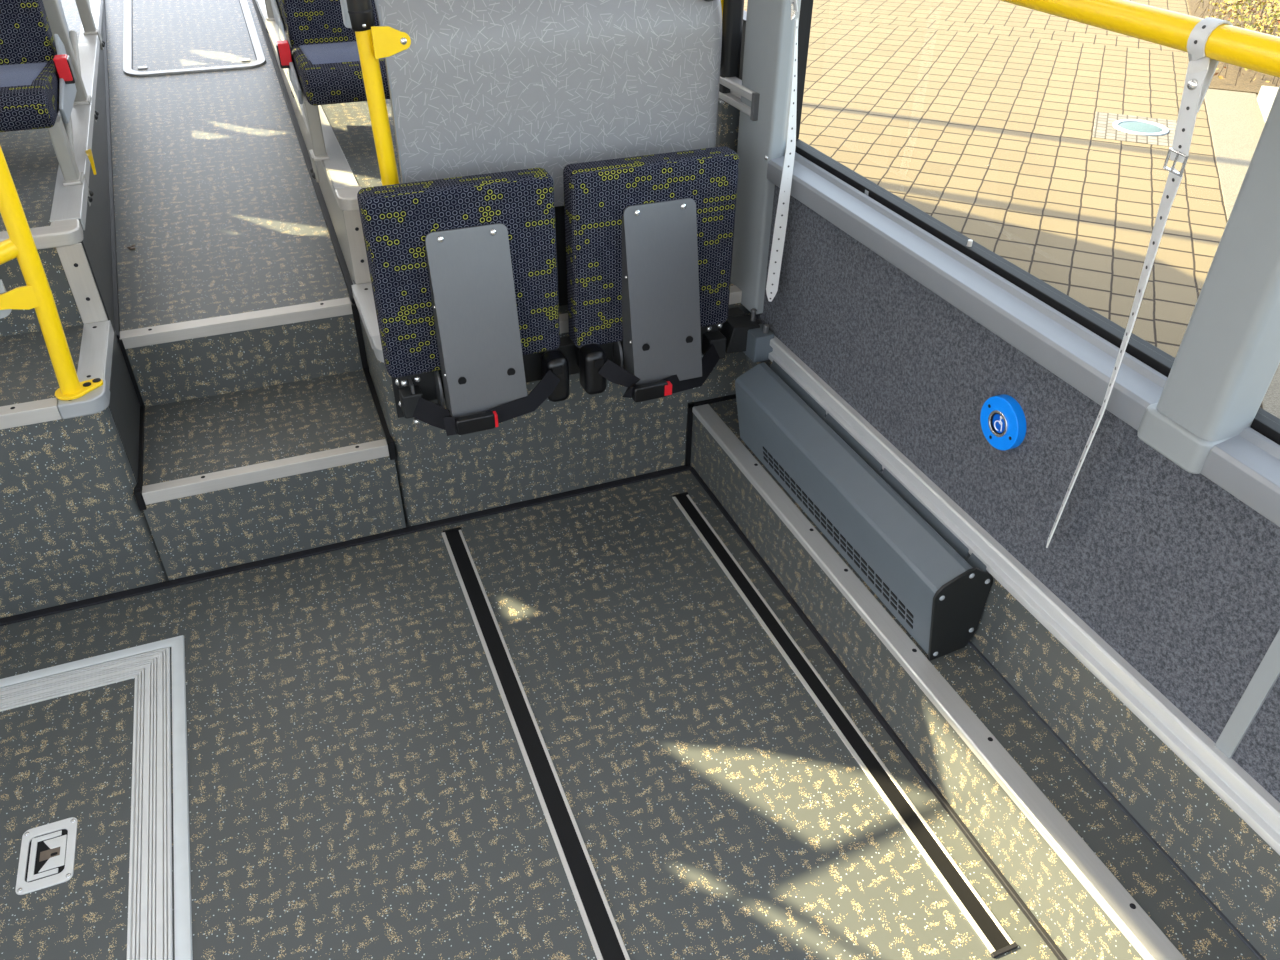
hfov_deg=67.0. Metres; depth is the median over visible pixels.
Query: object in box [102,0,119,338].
trim
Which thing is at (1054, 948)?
trim
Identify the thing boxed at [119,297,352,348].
trim
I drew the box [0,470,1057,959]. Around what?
floor
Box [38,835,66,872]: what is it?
latch
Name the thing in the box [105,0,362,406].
floor
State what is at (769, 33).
wall pillar
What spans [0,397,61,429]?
trim
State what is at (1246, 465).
trim
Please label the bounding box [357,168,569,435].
seat
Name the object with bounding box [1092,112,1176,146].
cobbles
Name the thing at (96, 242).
panel
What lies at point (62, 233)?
trim
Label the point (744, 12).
wall
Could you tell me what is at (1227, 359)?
wall pillar
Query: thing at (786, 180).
strap
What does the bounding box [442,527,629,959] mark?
floor track
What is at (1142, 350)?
window
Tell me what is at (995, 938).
floor track
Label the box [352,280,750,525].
wall
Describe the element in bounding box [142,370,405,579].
step
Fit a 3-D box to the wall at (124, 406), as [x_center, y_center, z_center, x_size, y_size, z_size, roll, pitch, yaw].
[-1.145,-0.161,2.151,0.006,0.218,0.348,-13,38,-18]
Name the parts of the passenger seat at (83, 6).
leg, foot plate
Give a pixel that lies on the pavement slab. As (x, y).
(1236, 121)
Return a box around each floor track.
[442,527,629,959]
[672,492,1017,957]
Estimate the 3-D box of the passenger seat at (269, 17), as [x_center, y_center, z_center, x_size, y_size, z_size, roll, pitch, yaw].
[-1.367,-2.270,3.857,0.432,0.791,0.610,-13,38,-18]
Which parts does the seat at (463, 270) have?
support plate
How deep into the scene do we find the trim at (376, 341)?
2.10 m
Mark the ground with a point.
(978, 115)
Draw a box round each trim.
[0,219,83,249]
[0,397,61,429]
[0,465,690,625]
[50,0,102,229]
[56,243,107,323]
[57,380,109,418]
[77,320,113,388]
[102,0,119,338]
[118,339,146,510]
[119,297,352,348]
[142,439,388,504]
[252,0,354,303]
[255,0,358,198]
[335,186,361,210]
[343,210,370,283]
[351,282,379,348]
[351,303,396,459]
[371,335,383,361]
[559,285,741,333]
[685,394,735,465]
[690,467,1067,959]
[692,404,1185,959]
[766,152,1167,430]
[768,335,1279,854]
[968,640,1265,959]
[1201,427,1279,526]
[1215,629,1279,758]
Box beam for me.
[391,307,773,428]
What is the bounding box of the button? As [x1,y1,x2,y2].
[980,394,1025,449]
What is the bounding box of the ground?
[744,0,1262,408]
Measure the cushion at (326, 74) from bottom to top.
0.086 m
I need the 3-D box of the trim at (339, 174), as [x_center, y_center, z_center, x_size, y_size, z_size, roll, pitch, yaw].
[-1.593,-2.017,4.110,0.058,0.030,4.850,-13,38,-18]
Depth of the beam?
2.29 m
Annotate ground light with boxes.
[1112,119,1168,135]
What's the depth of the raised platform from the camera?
2.03 m
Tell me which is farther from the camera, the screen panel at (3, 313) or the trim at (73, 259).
the trim at (73, 259)
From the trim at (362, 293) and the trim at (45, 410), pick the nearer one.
the trim at (45, 410)
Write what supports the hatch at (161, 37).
attached to the floor at (215, 197)
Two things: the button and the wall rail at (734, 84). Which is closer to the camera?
the button
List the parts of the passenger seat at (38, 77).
backrest, leg, foot plate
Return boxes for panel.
[0,279,11,318]
[80,14,113,329]
[374,0,721,305]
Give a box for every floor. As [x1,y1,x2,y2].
[0,0,82,336]
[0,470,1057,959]
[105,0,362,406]
[321,99,401,187]
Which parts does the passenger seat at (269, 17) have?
leg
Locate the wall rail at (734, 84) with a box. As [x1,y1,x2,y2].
[719,77,759,120]
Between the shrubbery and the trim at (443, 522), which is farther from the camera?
the shrubbery
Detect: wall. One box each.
[109,330,139,482]
[264,23,355,282]
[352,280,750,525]
[716,0,1279,959]
[739,10,746,79]
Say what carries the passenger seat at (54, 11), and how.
on the floor at (30, 156)
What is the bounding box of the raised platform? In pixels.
[0,324,167,617]
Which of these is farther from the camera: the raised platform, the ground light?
the ground light
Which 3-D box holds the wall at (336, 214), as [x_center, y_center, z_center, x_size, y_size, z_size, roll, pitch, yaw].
[-1.600,-1.874,4.171,0.010,0.274,4.910,-13,38,-18]
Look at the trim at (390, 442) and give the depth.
2.40 m
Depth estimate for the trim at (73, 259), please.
2.12 m
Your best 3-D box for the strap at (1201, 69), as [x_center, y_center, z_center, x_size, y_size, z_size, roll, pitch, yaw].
[0.623,-0.190,1.272,0.043,0.768,0.099,23,42,28]
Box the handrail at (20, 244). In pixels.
[0,146,102,399]
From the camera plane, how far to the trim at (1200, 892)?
1.52 m
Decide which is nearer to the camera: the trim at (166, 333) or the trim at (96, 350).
the trim at (96, 350)
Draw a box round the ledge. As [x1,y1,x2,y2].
[690,399,1258,959]
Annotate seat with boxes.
[0,0,95,206]
[42,0,98,122]
[75,0,104,49]
[264,0,274,33]
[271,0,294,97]
[275,0,389,181]
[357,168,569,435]
[563,146,738,402]
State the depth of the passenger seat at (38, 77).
2.32 m
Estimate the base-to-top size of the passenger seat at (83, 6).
0.551 m
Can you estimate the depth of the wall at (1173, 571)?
1.50 m
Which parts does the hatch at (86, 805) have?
handle, latch plate, hatch panel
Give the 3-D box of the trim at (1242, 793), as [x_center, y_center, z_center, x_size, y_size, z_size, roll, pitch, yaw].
[1.103,0.858,0.707,0.020,0.054,4.295,-13,38,-18]
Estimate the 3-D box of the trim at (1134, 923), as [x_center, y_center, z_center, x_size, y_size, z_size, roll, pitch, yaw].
[0.972,1.028,0.843,0.045,0.018,4.409,-13,38,-18]
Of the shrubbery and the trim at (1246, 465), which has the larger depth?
the shrubbery
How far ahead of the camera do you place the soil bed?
7.68 m
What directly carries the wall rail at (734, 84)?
attached to the wall at (1173, 571)
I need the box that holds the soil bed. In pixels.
[1188,0,1279,93]
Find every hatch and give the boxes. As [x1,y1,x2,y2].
[0,635,192,959]
[123,0,265,75]
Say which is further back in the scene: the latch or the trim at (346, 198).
the trim at (346, 198)
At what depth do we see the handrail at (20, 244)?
1.78 m
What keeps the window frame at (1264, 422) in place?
in the wall at (1173, 571)
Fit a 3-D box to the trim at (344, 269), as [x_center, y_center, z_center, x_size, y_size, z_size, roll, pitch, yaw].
[-1.610,-1.950,4.111,0.018,0.416,4.910,-13,38,-18]
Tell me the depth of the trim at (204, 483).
2.14 m
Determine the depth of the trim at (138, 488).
2.22 m
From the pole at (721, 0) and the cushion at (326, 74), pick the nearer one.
the pole at (721, 0)
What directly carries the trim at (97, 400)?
attached to the wall at (124, 406)
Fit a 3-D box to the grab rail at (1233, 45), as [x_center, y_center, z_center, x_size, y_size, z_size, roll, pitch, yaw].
[0.526,-0.646,1.279,0.066,0.056,1.636,-13,38,-18]
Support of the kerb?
on the ground
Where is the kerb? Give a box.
[1257,86,1278,122]
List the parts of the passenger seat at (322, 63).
leg, foot plate, backrest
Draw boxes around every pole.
[340,0,410,185]
[720,0,723,65]
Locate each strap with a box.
[766,0,797,301]
[1046,17,1232,547]
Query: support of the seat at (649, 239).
attached to the beam
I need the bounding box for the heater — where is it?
[735,360,992,660]
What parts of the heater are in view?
plate, plate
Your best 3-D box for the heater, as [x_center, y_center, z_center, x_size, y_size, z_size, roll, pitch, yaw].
[0.419,0.021,2.028,0.124,0.209,0.809,-13,38,-18]
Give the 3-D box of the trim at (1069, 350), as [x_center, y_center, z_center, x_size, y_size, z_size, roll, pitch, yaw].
[0.522,-0.374,1.689,0.066,0.058,1.152,-13,38,-18]
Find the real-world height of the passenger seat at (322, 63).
0.791 m
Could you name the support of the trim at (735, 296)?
attached to the wall at (1173, 571)
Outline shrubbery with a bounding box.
[1195,0,1279,85]
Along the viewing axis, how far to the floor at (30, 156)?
2.20 m
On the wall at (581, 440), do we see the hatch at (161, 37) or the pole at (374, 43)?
the pole at (374, 43)
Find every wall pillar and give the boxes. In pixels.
[731,0,800,314]
[1137,86,1279,473]
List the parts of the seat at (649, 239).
support plate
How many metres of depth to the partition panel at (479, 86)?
1.97 m
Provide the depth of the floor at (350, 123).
2.61 m
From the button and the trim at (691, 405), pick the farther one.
the trim at (691, 405)
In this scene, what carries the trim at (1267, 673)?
attached to the wall at (1173, 571)
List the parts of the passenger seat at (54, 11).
leg, foot plate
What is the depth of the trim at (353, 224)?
2.30 m
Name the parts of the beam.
plate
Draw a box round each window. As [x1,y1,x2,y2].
[795,0,1174,376]
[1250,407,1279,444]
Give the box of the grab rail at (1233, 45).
[1000,0,1279,77]
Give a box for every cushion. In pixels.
[0,62,58,131]
[291,45,389,105]
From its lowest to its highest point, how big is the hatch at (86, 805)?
0.010 m
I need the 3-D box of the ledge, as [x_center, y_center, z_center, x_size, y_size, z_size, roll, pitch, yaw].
[1.044,1.126,0.896,0.162,0.228,4.527,-13,38,-18]
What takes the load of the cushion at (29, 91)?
on the passenger seat at (38, 77)
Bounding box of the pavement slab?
[1204,89,1279,418]
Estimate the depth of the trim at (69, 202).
2.61 m

